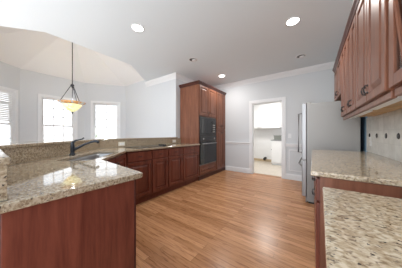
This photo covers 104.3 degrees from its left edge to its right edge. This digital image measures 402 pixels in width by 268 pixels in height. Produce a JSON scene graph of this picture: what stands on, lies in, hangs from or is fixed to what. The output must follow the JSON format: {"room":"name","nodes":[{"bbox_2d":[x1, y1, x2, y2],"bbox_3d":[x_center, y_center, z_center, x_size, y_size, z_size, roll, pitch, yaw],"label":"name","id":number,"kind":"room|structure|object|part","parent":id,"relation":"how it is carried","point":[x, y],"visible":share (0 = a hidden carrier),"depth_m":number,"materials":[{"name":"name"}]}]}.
{"room":"kitchen","nodes":[
{"label":"kitchen","id":0,"kind":"room"},
{"bbox_2d":[0,61,19,141],"bbox_3d":[-4.755,-0.276,3.446,0.120,2.860,1.250,0,0,-1],"label":"wall","id":1,"kind":"structure","parent":0,"point":[9,74],"depth_m":3.88,"materials":[{"name":"paint"}]},
{"bbox_2d":[0,86,17,141],"bbox_3d":[-4.726,-0.101,3.482,0.180,2.046,1.160,0,0,-1],"label":"window","id":2,"kind":"structure","parent":1,"relation":"in","point":[11,94],"depth_m":3.89,"materials":[{"name":"white paint"}]},
{"bbox_3d":[-4.765,-0.632,3.481,0.032,0.812,0.884,0,0,-1],"label":"sash","id":3,"kind":"part","parent":2,"relation":"part of","materials":[{"name":"white plastic"}]},
{"bbox_3d":[-4.730,0.285,3.482,0.032,1.102,0.884,0,0,-1],"label":"sash","id":4,"kind":"part","parent":2,"relation":"part of","materials":[{"name":"white glass"}]},
{"bbox_2d":[0,90,12,120],"bbox_3d":[-4.703,-0.677,3.483,0.014,0.722,0.870,0,0,-1],"label":"blind","id":5,"kind":"object","parent":2,"relation":"attached to","point":[9,93],"depth_m":3.80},
{"bbox_2d":[20,69,84,141],"bbox_3d":[-4.348,-0.276,4.681,0.120,2.860,1.410,0,0,36],"label":"wall","id":6,"kind":"structure","parent":0,"point":[32,83],"depth_m":4.31,"materials":[{"name":"paint"}]},
{"bbox_2d":[38,93,77,140],"bbox_3d":[-4.287,-0.226,4.714,0.180,1.796,1.001,0,0,36],"label":"window","id":7,"kind":"structure","parent":6,"relation":"in","point":[41,97],"depth_m":4.60,"materials":[{"name":"white paint"}]},
{"bbox_3d":[-4.319,-0.632,4.737,0.032,0.812,0.725,0,0,36],"label":"sash","id":8,"kind":"part","parent":7,"relation":"part of","materials":[{"name":"white glass"}]},
{"bbox_3d":[-4.290,0.160,4.716,0.032,0.852,0.725,0,0,36],"label":"sash","id":9,"kind":"part","parent":7,"relation":"part of","materials":[{"name":"white glass"}]},
{"bbox_2d":[85,83,125,138],"bbox_3d":[-3.311,-0.276,5.465,1.250,2.860,0.120,0,0,-18],"label":"wall","id":10,"kind":"structure","parent":0,"point":[93,92],"depth_m":5.39,"materials":[{"name":"paint"}]},
{"bbox_2d":[91,101,119,138],"bbox_3d":[-3.297,-0.226,5.437,1.001,1.796,0.180,0,0,-18],"label":"window","id":11,"kind":"structure","parent":10,"relation":"in","point":[93,103],"depth_m":5.41,"materials":[{"name":"white paint"}]},
{"bbox_3d":[-3.309,-0.632,5.475,0.725,0.812,0.032,0,0,-18],"label":"sash","id":12,"kind":"part","parent":11,"relation":"part of","materials":[{"name":"white glass"}]},
{"bbox_3d":[-3.298,0.160,5.441,0.725,0.852,0.032,0,0,-18],"label":"sash","id":13,"kind":"part","parent":11,"relation":"part of","materials":[{"name":"white glass"}]},
{"bbox_2d":[126,79,178,137],"bbox_3d":[-1.666,-0.276,4.931,2.550,2.860,0.120,0,0,36],"label":"wall","id":14,"kind":"structure","parent":0,"point":[152,111],"depth_m":4.71,"materials":[{"name":"paint"}]},
{"bbox_2d":[145,61,334,89],"bbox_3d":[0.160,-1.526,3.298,4.820,0.120,3.550,0,0,36],"label":"trim","id":15,"kind":"structure","parent":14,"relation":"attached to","point":[329,65],"depth_m":4.22,"materials":[{"name":"white paint"}]},
{"bbox_2d":[0,0,353,85],"bbox_3d":[-1.177,-2.091,3.038,6.950,1.010,5.770,0,0,36],"label":"ceiling","id":16,"kind":"structure","parent":0,"point":[238,40],"depth_m":2.62,"materials":[{"name":"paint"}]},
{"bbox_2d":[57,43,85,113],"bbox_3d":[-3.203,-1.521,3.892,0.560,2.050,0.560,0,0,36],"label":"pendant lamp","id":17,"kind":"object","parent":16,"relation":"hanging from","point":[72,106],"visible":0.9,"depth_m":3.82,"materials":[{"name":"yellow glass"}]},
{"bbox_3d":[-3.203,-0.640,3.892,0.400,0.188,0.400,0,0,36],"label":"lamp shade","id":18,"kind":"part","parent":17,"relation":"part of","materials":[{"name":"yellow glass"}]},
{"bbox_3d":[-3.203,-1.866,3.892,0.017,1.280,0.018,0,0,36],"label":"rod","id":19,"kind":"part","parent":17,"relation":"part of","materials":[{"name":"grey metal"}]},
{"bbox_2d":[131,24,143,31],"bbox_3d":[-0.946,-1.582,2.338,0.186,0.008,0.186,0,0,36],"label":"recessed light","id":20,"kind":"object","parent":16,"relation":"in","point":[136,27],"visible":1,"depth_m":2.32,"materials":[{"name":"white paint"}]},
{"bbox_2d":[285,16,300,25],"bbox_3d":[1.292,-1.582,2.199,0.186,0.008,0.186,0,0,36],"label":"recessed light","id":21,"kind":"object","parent":16,"relation":"in","point":[292,21],"visible":1,"depth_m":2.20,"materials":[{"name":"white paint"}]},
{"bbox_2d":[296,54,305,57],"bbox_3d":[2.032,-1.573,3.182,0.186,0.026,0.186,0,0,36],"label":"recessed light","id":22,"kind":"object","parent":16,"relation":"in","point":[300,55],"visible":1,"depth_m":3.15,"materials":[{"name":"white paint"}]},
{"bbox_2d":[179,80,184,137],"bbox_3d":[-0.186,-0.216,4.911,0.120,2.740,1.570,0,0,36],"label":"wall","id":23,"kind":"structure","parent":0,"point":[180,81],"depth_m":4.25,"materials":[{"name":"paint"}]},
{"bbox_2d":[0,138,180,201],"bbox_3d":[-1.166,0.175,2.402,1.095,0.126,3.668,0,0,2],"label":"backsplash","id":24,"kind":"structure","parent":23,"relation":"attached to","point":[26,154],"depth_m":1.56,"materials":[{"name":"beige stone"}]},
{"bbox_2d":[136,160,314,267],"bbox_3d":[-0.501,1.179,4.110,7.100,0.050,8.300,0,0,36],"label":"floor","id":25,"kind":"structure","parent":0,"point":[226,218],"depth_m":1.99,"materials":[{"name":"brown wood"}]},
{"bbox_2d":[0,179,135,267],"bbox_3d":[-0.864,0.713,0.904,0.722,0.882,0.665,0,0,36],"label":"base cabinet","id":26,"kind":"object","parent":25,"relation":"on","point":[96,228],"visible":0.75,"depth_m":0.71,"materials":[{"name":"brown wood"}]},
{"bbox_2d":[106,153,125,166],"bbox_3d":[-1.274,0.713,1.897,0.509,0.882,1.696,0,0,-10],"label":"base cabinet","id":27,"kind":"object","parent":25,"relation":"on","point":[120,159],"visible":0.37,"depth_m":2.08,"materials":[{"name":"brown wood"}]},
{"bbox_2d":[0,143,199,213],"bbox_3d":[-0.956,0.255,2.341,1.505,0.031,3.785,0,0,7],"label":"countertop","id":28,"kind":"structure","parent":27,"relation":"on","point":[37,182],"depth_m":0.90,"materials":[{"name":"stone"}]},
{"bbox_2d":[69,137,99,154],"bbox_3d":[-1.339,0.138,1.809,0.313,0.201,0.068,0,0,-12],"label":"faucet","id":29,"kind":"object","parent":28,"relation":"on","point":[73,148],"visible":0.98,"depth_m":1.78,"materials":[{"name":"black metal"}]},
{"bbox_3d":[-1.320,0.133,1.801,0.281,0.127,0.034,0,0,-9],"label":"spout","id":30,"kind":"part","parent":29,"relation":"part of","materials":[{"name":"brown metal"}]},
{"bbox_2d":[68,153,111,160],"bbox_3d":[-1.229,0.352,1.796,0.358,0.160,0.848,0,0,-9],"label":"sink","id":31,"kind":"object","parent":28,"relation":"in","point":[93,156],"visible":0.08,"depth_m":2.02,"materials":[{"name":"metal"}]},
{"bbox_2d":[127,144,172,148],"bbox_3d":[-0.989,0.225,3.008,0.510,0.026,0.760,0,0,36],"label":"cooktop","id":32,"kind":"object","parent":28,"relation":"in","point":[159,145],"visible":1,"depth_m":2.90,"materials":[{"name":"black glass"}]},
{"bbox_3d":[-1.021,0.660,1.710,0.020,0.737,0.413,0,0,-9],"label":"door","id":33,"kind":"part","parent":27,"relation":"part of","materials":[{"name":"brown wood"}]},
{"bbox_3d":[-1.090,0.660,2.123,0.020,0.737,0.411,0,0,-9],"label":"door","id":34,"kind":"part","parent":27,"relation":"part of","materials":[{"name":"brown wood"}]},
{"bbox_2d":[125,150,151,204],"bbox_3d":[-1.221,0.713,2.705,0.646,0.882,0.453,0,0,36],"label":"base cabinet","id":35,"kind":"object","parent":25,"relation":"on","point":[140,161],"visible":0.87,"depth_m":2.56,"materials":[{"name":"brown wood"}]},
{"bbox_3d":[-0.988,0.739,2.536,0.020,0.580,0.429,0,0,36],"label":"door","id":36,"kind":"part","parent":35,"relation":"part of","materials":[{"name":"brown wood"}]},
{"bbox_3d":[-0.987,0.363,2.537,0.020,0.142,0.433,0,0,36],"label":"drawer","id":37,"kind":"part","parent":35,"relation":"part of","materials":[{"name":"brown wood"}]},
{"bbox_2d":[150,148,167,198],"bbox_3d":[-0.978,0.713,3.044,0.646,0.882,0.378,0,0,36],"label":"base cabinet","id":38,"kind":"object","parent":25,"relation":"on","point":[159,161],"visible":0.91,"depth_m":2.85,"materials":[{"name":"brown wood"}]},
{"bbox_3d":[-0.744,0.363,2.877,0.020,0.142,0.358,0,0,36],"label":"drawer","id":39,"kind":"part","parent":38,"relation":"part of","materials":[{"name":"brown wood"}]},
{"bbox_3d":[-0.745,0.739,2.875,0.020,0.580,0.354,0,0,36],"label":"door","id":40,"kind":"part","parent":38,"relation":"part of","materials":[{"name":"brown wood"}]},
{"bbox_2d":[166,147,182,192],"bbox_3d":[-0.745,0.713,3.369,0.646,0.882,0.418,0,0,36],"label":"base cabinet","id":41,"kind":"object","parent":25,"relation":"on","point":[175,155],"visible":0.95,"depth_m":3.18,"materials":[{"name":"brown wood"}]},
{"bbox_3d":[-0.511,0.363,3.202,0.020,0.142,0.398,0,0,36],"label":"drawer","id":42,"kind":"part","parent":41,"relation":"part of","materials":[{"name":"brown wood"}]},
{"bbox_3d":[-0.512,0.739,3.200,0.020,0.580,0.394,0,0,36],"label":"door","id":43,"kind":"part","parent":41,"relation":"part of","materials":[{"name":"brown wood"}]},
{"bbox_2d":[181,145,198,186],"bbox_3d":[-0.451,0.713,3.780,0.646,0.882,0.588,0,0,36],"label":"base cabinet","id":44,"kind":"object","parent":25,"relation":"on","point":[190,153],"visible":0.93,"depth_m":3.58,"materials":[{"name":"brown wood"}]},
{"bbox_3d":[-0.217,0.363,3.613,0.020,0.142,0.568,0,0,36],"label":"drawer","id":45,"kind":"part","parent":44,"relation":"part of","materials":[{"name":"brown wood"}]},
{"bbox_3d":[-0.218,0.739,3.611,0.020,0.580,0.564,0,0,36],"label":"door","id":46,"kind":"part","parent":44,"relation":"part of","materials":[{"name":"brown wood"}]},
{"bbox_2d":[179,80,216,180],"bbox_3d":[-0.061,-0.079,4.364,0.680,2.465,0.903,0,0,36],"label":"tall cabinet","id":47,"kind":"object","parent":25,"relation":"on","point":[197,98],"visible":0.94,"depth_m":4.06,"materials":[{"name":"brown wood"}]},
{"bbox_3d":[-0.305,-0.066,4.058,0.620,2.440,0.020,0,0,36],"label":"panel","id":48,"kind":"part","parent":47,"relation":"part of","materials":[{"name":"brown wood"}]},
{"bbox_3d":[-0.061,-1.274,4.364,0.680,0.075,0.903,0,0,36],"label":"crown","id":49,"kind":"part","parent":47,"relation":"part of","materials":[{"name":"brown wood"}]},
{"bbox_3d":[0.079,-0.854,4.043,0.020,0.755,0.394,0,0,36],"label":"door","id":50,"kind":"part","parent":47,"relation":"part of","materials":[{"name":"brown wood"}]},
{"bbox_3d":[0.191,1.107,4.215,0.022,0.095,0.853,0,0,36],"label":"moulding","id":51,"kind":"part","parent":47,"relation":"part of","materials":[{"name":"brown wood"}]},
{"bbox_2d":[199,116,215,135],"bbox_3d":[0.033,-0.201,4.329,0.514,0.486,0.797,0,0,36],"label":"microwave","id":52,"kind":"object","parent":47,"relation":"in","point":[207,126],"visible":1,"depth_m":4.14,"materials":[{"name":"black glass"}]},
{"bbox_3d":[0.154,-0.201,4.138,0.028,0.380,0.525,0,0,36],"label":"door","id":53,"kind":"part","parent":52,"relation":"part of","materials":[{"name":"black glass"}]},
{"bbox_3d":[0.198,0.919,4.210,0.020,0.220,0.813,0,0,36],"label":"drawer","id":54,"kind":"part","parent":47,"relation":"part of","materials":[{"name":"brown wood"}]},
{"bbox_2d":[199,136,216,165],"bbox_3d":[-0.001,0.416,4.352,0.632,0.741,0.797,0,0,36],"label":"wall oven","id":55,"kind":"object","parent":47,"relation":"in","point":[208,144],"visible":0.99,"depth_m":4.13,"materials":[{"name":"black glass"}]},
{"bbox_3d":[0.202,0.122,4.208,0.027,0.153,0.797,0,0,36],"label":"control panel","id":56,"kind":"part","parent":55,"relation":"part of","materials":[{"name":"black metal"}]},
{"bbox_3d":[0.317,-0.854,4.376,0.020,0.755,0.394,0,0,36],"label":"door","id":57,"kind":"part","parent":47,"relation":"part of","materials":[{"name":"brown wood"}]},
{"bbox_2d":[216,89,225,173],"bbox_3d":[0.374,-0.079,4.963,0.670,2.465,0.574,0,0,36],"label":"pantry cabinet","id":58,"kind":"object","parent":25,"relation":"on","point":[220,95],"visible":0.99,"depth_m":4.74,"materials":[{"name":"brown wood"}]},
{"bbox_3d":[0.535,0.454,4.680,0.020,1.160,0.260,0,0,36],"label":"door","id":59,"kind":"part","parent":58,"relation":"part of","materials":[{"name":"brown wood"}]},
{"bbox_3d":[0.535,-0.689,4.680,0.020,1.085,0.260,0,0,36],"label":"door","id":60,"kind":"part","parent":58,"relation":"part of","materials":[{"name":"brown wood"}]},
{"bbox_3d":[0.611,1.107,4.793,0.012,0.095,0.574,0,0,36],"label":"moulding","id":61,"kind":"part","parent":58,"relation":"part of","materials":[{"name":"brown wood"}]},
{"bbox_3d":[0.694,0.454,4.902,0.020,1.160,0.262,0,0,36],"label":"door","id":62,"kind":"part","parent":58,"relation":"part of","materials":[{"name":"brown wood"}]},
{"bbox_3d":[0.694,-0.689,4.902,0.020,1.085,0.262,0,0,36],"label":"door","id":63,"kind":"part","parent":58,"relation":"part of","materials":[{"name":"brown wood"}]},
{"bbox_2d":[271,140,281,165],"bbox_3d":[3.146,0.689,5.880,0.850,0.930,0.645,0,0,36],"label":"base cabinet","id":64,"kind":"object","parent":25,"relation":"on","point":[276,145],"visible":0.27,"depth_m":5.76,"materials":[{"name":"white laminate"}]},
{"bbox_2d":[273,135,281,139],"bbox_3d":[2.982,0.098,5.917,0.390,0.250,0.318,0,0,36],"label":"storage bin","id":65,"kind":"object","parent":64,"relation":"on","point":[276,137],"visible":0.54,"depth_m":5.82,"materials":[{"name":"grey plastic"}]},
{"bbox_2d":[312,176,314,218],"bbox_3d":[1.485,0.713,1.558,0.621,0.882,0.578,0,0,36],"label":"base cabinet","id":66,"kind":"object","parent":25,"relation":"on","point":[312,176],"visible":0.15,"depth_m":1.90,"materials":[{"name":"brown wood"}]},
{"bbox_3d":[1.260,0.739,1.716,0.020,0.580,0.554,0,0,36],"label":"door","id":67,"kind":"part","parent":66,"relation":"part of","materials":[{"name":"brown wood"}]},
{"bbox_2d":[298,101,359,203],"bbox_3d":[2.233,0.314,2.829,0.771,1.680,0.900,0,0,36],"label":"refrigerator","id":68,"kind":"object","parent":25,"relation":"on","point":[323,126],"visible":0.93,"depth_m":2.49,"materials":[{"name":"silver metal"}]},
{"bbox_3d":[1.727,-0.016,2.723,0.070,0.706,0.026,0,0,36],"label":"handle","id":69,"kind":"part","parent":68,"relation":"part of","materials":[{"name":"metal"}]},
{"bbox_3d":[1.998,0.747,2.997,0.065,0.595,0.900,0,0,36],"label":"freezer drawer","id":70,"kind":"part","parent":68,"relation":"part of","materials":[{"name":"metal"}]},
{"bbox_3d":[1.998,-0.037,2.997,0.065,0.953,0.900,0,0,36],"label":"door","id":71,"kind":"part","parent":68,"relation":"part of","materials":[{"name":"metal"}]},
{"bbox_2d":[312,176,401,267],"bbox_3d":[1.144,0.713,1.078,0.625,0.882,0.595,0,0,36],"label":"base cabinet","id":72,"kind":"object","parent":25,"relation":"on","point":[320,182],"visible":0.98,"depth_m":0.98,"materials":[{"name":"brown wood"}]},
{"bbox_3d":[0.924,0.363,1.246,0.020,0.142,0.558,0,0,36],"label":"drawer","id":73,"kind":"part","parent":72,"relation":"part of","materials":[{"name":"brown wood"}]},
{"bbox_3d":[0.922,0.739,1.245,0.020,0.580,0.554,0,0,36],"label":"door","id":74,"kind":"part","parent":72,"relation":"part of","materials":[{"name":"brown wood"}]},
{"bbox_2d":[311,149,401,186],"bbox_3d":[1.479,0.255,1.546,0.629,0.031,1.765,0,0,36],"label":"countertop","id":75,"kind":"structure","parent":72,"relation":"on","point":[368,167],"depth_m":1.11,"materials":[{"name":"stone"}]},
{"bbox_3d":[0.559,0.713,0.215,0.571,0.882,0.760,0,0,36],"label":"base cabinet","id":76,"kind":"object","parent":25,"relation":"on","visible":0},
{"bbox_2d":[323,187,401,267],"bbox_3d":[0.382,0.255,0.006,0.621,0.031,1.355,0,0,36],"label":"countertop","id":77,"kind":"structure","parent":76,"relation":"on","point":[362,230],"depth_m":0.39,"materials":[{"name":"stone"}]},
{"bbox_2d":[254,128,281,158],"bbox_3d":[3.085,-0.121,6.413,3.950,2.550,0.120,0,0,36],"label":"wall","id":78,"kind":"structure","parent":0,"point":[262,138],"depth_m":6.63,"materials":[{"name":"white paint"}]},
{"bbox_2d":[254,158,270,161],"bbox_3d":[2.801,1.104,6.533,2.210,0.100,0.015,0,0,36],"label":"baseboard","id":79,"kind":"structure","parent":78,"relation":"attached to","point":[256,159],"depth_m":6.68,"materials":[{"name":"beige wood"}]},
{"bbox_2d":[254,102,281,128],"bbox_3d":[2.791,-0.746,6.303,1.900,1.040,0.391,0,0,36],"label":"laundry cabinet","id":80,"kind":"object","parent":78,"relation":"attached to","point":[266,116],"visible":0.46,"depth_m":6.18,"materials":[{"name":"white laminate"}]},
{"bbox_3d":[2.167,-0.744,6.553,0.575,1.025,0.019,0,0,36],"label":"door","id":81,"kind":"part","parent":80,"relation":"part of","materials":[{"name":"white laminate"}]},
{"bbox_2d":[220,68,333,174],"bbox_3d":[1.736,-0.216,4.427,3.570,2.740,0.120,0,0,36],"label":"wall","id":82,"kind":"structure","parent":0,"point":[318,86],"depth_m":4.07,"materials":[{"name":"paint"}]},
{"bbox_2d":[225,166,248,172],"bbox_3d":[1.101,1.084,4.798,0.765,0.140,0.016,0,0,36],"label":"baseboard","id":83,"kind":"structure","parent":82,"relation":"attached to","point":[230,168],"depth_m":4.78,"materials":[{"name":"white paint"}]},
{"bbox_2d":[225,142,248,144],"bbox_3d":[1.097,0.281,4.792,0.765,0.075,0.030,0,0,36],"label":"trim","id":84,"kind":"structure","parent":82,"relation":"attached to","point":[239,143],"depth_m":4.74,"materials":[{"name":"white paint"}]},
{"bbox_2d":[249,97,285,178],"bbox_3d":[1.838,0.097,4.354,0.950,2.115,0.164,0,0,36],"label":"door frame","id":85,"kind":"structure","parent":82,"relation":"in","point":[275,100],"depth_m":4.33,"materials":[{"name":"white paint"}]},
{"bbox_2d":[286,173,301,180],"bbox_3d":[2.666,1.084,3.677,1.185,0.140,0.016,0,0,36],"label":"baseboard","id":86,"kind":"structure","parent":82,"relation":"attached to","point":[288,176],"depth_m":3.91,"materials":[{"name":"white paint"}]},
{"bbox_2d":[286,143,301,146],"bbox_3d":[2.662,0.281,3.671,1.185,0.075,0.030,0,0,36],"label":"trim","id":87,"kind":"structure","parent":82,"relation":"attached to","point":[288,145],"depth_m":3.91,"materials":[{"name":"white paint"}]},
{"bbox_2d":[289,149,301,171],"bbox_3d":[2.434,0.664,3.846,0.480,0.540,0.012,0,0,36],"label":"trim","id":88,"kind":"structure","parent":82,"relation":"attached to","point":[289,149],"depth_m":3.97,"materials":[{"name":"white paint"}]},
{"bbox_3d":[-0.759,0.633,2.315,2.130,1.042,3.080,0,0,36],"label":"wall","id":89,"kind":"structure","parent":0,"visible":0},
{"bbox_2d":[0,137,177,165],"bbox_3d":[-1.345,0.097,2.231,1.388,0.030,3.958,0,0,1],"label":"bar","id":90,"kind":"object","parent":89,"relation":"on","point":[5,159],"visible":0.95,"depth_m":1.51,"materials":[{"name":"stone"}]},
{"bbox_3d":[1.592,-0.216,1.056,0.120,2.740,5.770,0,0,36],"label":"wall","id":91,"kind":"structure","parent":0,"visible":0},
{"bbox_2d":[332,51,340,100],"bbox_3d":[2.226,-0.833,2.339,0.339,0.586,0.805,0,0,36],"label":"upper cabinet","id":92,"kind":"object","parent":91,"relation":"attached to","point":[337,65],"visible":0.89,"depth_m":2.38,"materials":[{"name":"brown wood"}]},
{"bbox_3d":[2.232,-0.809,2.578,0.020,0.517,0.394,0,0,36],"label":"door","id":93,"kind":"part","parent":92,"relation":"part of","materials":[{"name":"brown wood"}]},
{"bbox_3d":[2.107,-1.100,2.424,0.046,0.052,0.805,0,0,36],"label":"crown","id":94,"kind":"part","parent":92,"relation":"part of","materials":[{"name":"brown wood"}]},
{"bbox_3d":[2.001,-0.809,2.255,0.020,0.517,0.395,0,0,36],"label":"door","id":95,"kind":"part","parent":92,"relation":"part of","materials":[{"name":"brown wood"}]},
{"bbox_2d":[338,34,386,119],"bbox_3d":[1.861,-0.654,1.829,0.339,0.943,0.438,0,0,36],"label":"upper cabinet","id":96,"kind":"object","parent":91,"relation":"attached to","point":[343,46],"visible":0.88,"depth_m":1.87,"materials":[{"name":"brown wood"}]},
{"bbox_3d":[1.742,-1.100,1.915,0.046,0.052,0.438,0,0,36],"label":"crown","id":97,"kind":"part","parent":96,"relation":"part of","materials":[{"name":"brown wood"}]},
{"bbox_3d":[1.814,-0.647,1.994,0.020,0.842,0.210,0,0,36],"label":"door","id":98,"kind":"part","parent":96,"relation":"part of","materials":[{"name":"brown wood"}]},
{"bbox_3d":[1.690,-0.647,1.820,0.020,0.842,0.212,0,0,36],"label":"door","id":99,"kind":"part","parent":96,"relation":"part of","materials":[{"name":"brown wood"}]},
{"bbox_2d":[360,117,366,151],"bbox_3d":[2.430,0.249,2.340,0.012,1.510,0.365,0,0,36],"label":"strip","id":100,"kind":"object","parent":91,"relation":"attached to","point":[362,119],"visible":0.29,"depth_m":2.31,"materials":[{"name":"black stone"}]},
{"bbox_2d":[344,7,401,116],"bbox_3d":[1.604,-0.654,1.470,0.339,0.943,0.443,0,0,36],"label":"upper cabinet","id":101,"kind":"object","parent":91,"relation":"attached to","point":[350,29],"visible":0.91,"depth_m":1.51,"materials":[{"name":"brown wood"}]},
{"bbox_3d":[1.558,-0.647,1.635,0.020,0.842,0.212,0,0,36],"label":"door","id":102,"kind":"part","parent":101,"relation":"part of","materials":[{"name":"brown wood"}]},
{"bbox_3d":[1.485,-1.100,1.555,0.046,0.052,0.443,0,0,36],"label":"crown","id":103,"kind":"part","parent":101,"relation":"part of","materials":[{"name":"brown wood"}]},
{"bbox_3d":[1.512,-0.202,1.535,0.022,0.038,0.443,0,0,36],"label":"light rail","id":104,"kind":"part","parent":101,"relation":"part of","materials":[{"name":"brown wood"}]},
{"bbox_3d":[1.432,-0.647,1.459,0.020,0.842,0.214,0,0,36],"label":"door","id":105,"kind":"part","parent":101,"relation":"part of","materials":[{"name":"brown wood"}]},
{"bbox_2d":[349,110,372,118],"bbox_3d":[1.671,-0.203,1.669,0.065,0.022,0.740,0,0,36],"label":"light","id":106,"kind":"object","parent":101,"relation":"attached to","point":[367,111],"visible":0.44,"depth_m":1.54,"materials":[{"name":"white paint"}]},
{"bbox_2d":[349,112,369,118],"bbox_3d":[1.671,-0.193,1.669,0.051,0.002,0.680,0,0,36],"label":"diffuser","id":107,"kind":"object","parent":106,"relation":"attached to","point":[363,113],"depth_m":1.62,"materials":[{"name":"white plastic"}]},
{"bbox_2d":[352,0,401,112],"bbox_3d":[1.273,-0.654,1.007,0.339,0.943,0.690,0,0,36],"label":"upper cabinet","id":108,"kind":"object","parent":91,"relation":"attached to","point":[373,90],"visible":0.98,"depth_m":1.00,"materials":[{"name":"brown wood"}]},
{"bbox_3d":[1.154,-1.100,1.093,0.046,0.052,0.690,0,0,36],"label":"crown","id":109,"kind":"part","parent":108,"relation":"part of","materials":[{"name":"brown wood"}]},
{"bbox_3d":[1.262,-0.647,1.223,0.020,0.842,0.336,0,0,36],"label":"door","id":110,"kind":"part","parent":108,"relation":"part of","materials":[{"name":"brown wood"}]},
{"bbox_3d":[1.181,-0.202,1.073,0.022,0.038,0.690,0,0,36],"label":"light rail","id":111,"kind":"part","parent":108,"relation":"part of","materials":[{"name":"brown wood"}]},
{"bbox_3d":[1.065,-0.647,0.947,0.020,0.842,0.338,0,0,36],"label":"door","id":112,"kind":"part","parent":108,"relation":"part of","materials":[{"name":"brown wood"}]},
{"bbox_2d":[370,96,401,109],"bbox_3d":[1.223,-0.203,1.043,0.065,0.022,0.580,0,0,36],"label":"light","id":113,"kind":"object","parent":108,"relation":"attached to","point":[399,98],"visible":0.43,"depth_m":0.98,"materials":[{"name":"white paint"}]},
{"bbox_2d":[366,109,401,161],"bbox_3d":[1.277,0.009,0.734,0.016,0.460,3.580,0,0,36],"label":"tile backsplash","id":114,"kind":"structure","parent":91,"relation":"attached to","point":[384,130],"depth_m":1.59,"materials":[{"name":"tile"}]},
{"bbox_2d":[389,0,401,95],"bbox_3d":[0.868,-0.654,0.441,0.339,0.943,0.628,0,0,36],"label":"upper cabinet","id":115,"kind":"object","parent":91,"relation":"attached to","point":[395,6],"visible":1,"depth_m":0.73,"materials":[{"name":"brown wood"}]},
{"bbox_3d":[0.776,-0.202,0.507,0.022,0.038,0.628,0,0,36],"label":"light rail","id":116,"kind":"part","parent":115,"relation":"part of","materials":[{"name":"brown wood"}]},
{"bbox_3d":[0.850,-0.636,0.643,0.004,0.720,0.205,0,0,36],"label":"pane","id":117,"kind":"part","parent":115,"relation":"part of","materials":[{"name":"brown wood"}]},
{"label":"outside","id":118,"kind":"structure","parent":0,"visible":0},
{"bbox_2d":[0,138,105,142],"bbox_3d":[-28.231,1.829,26.361,63.400,0.150,90.000,0,0,36],"label":"ground","id":119,"kind":"structure","parent":118,"point":[1,141],"depth_m":49.86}
]}

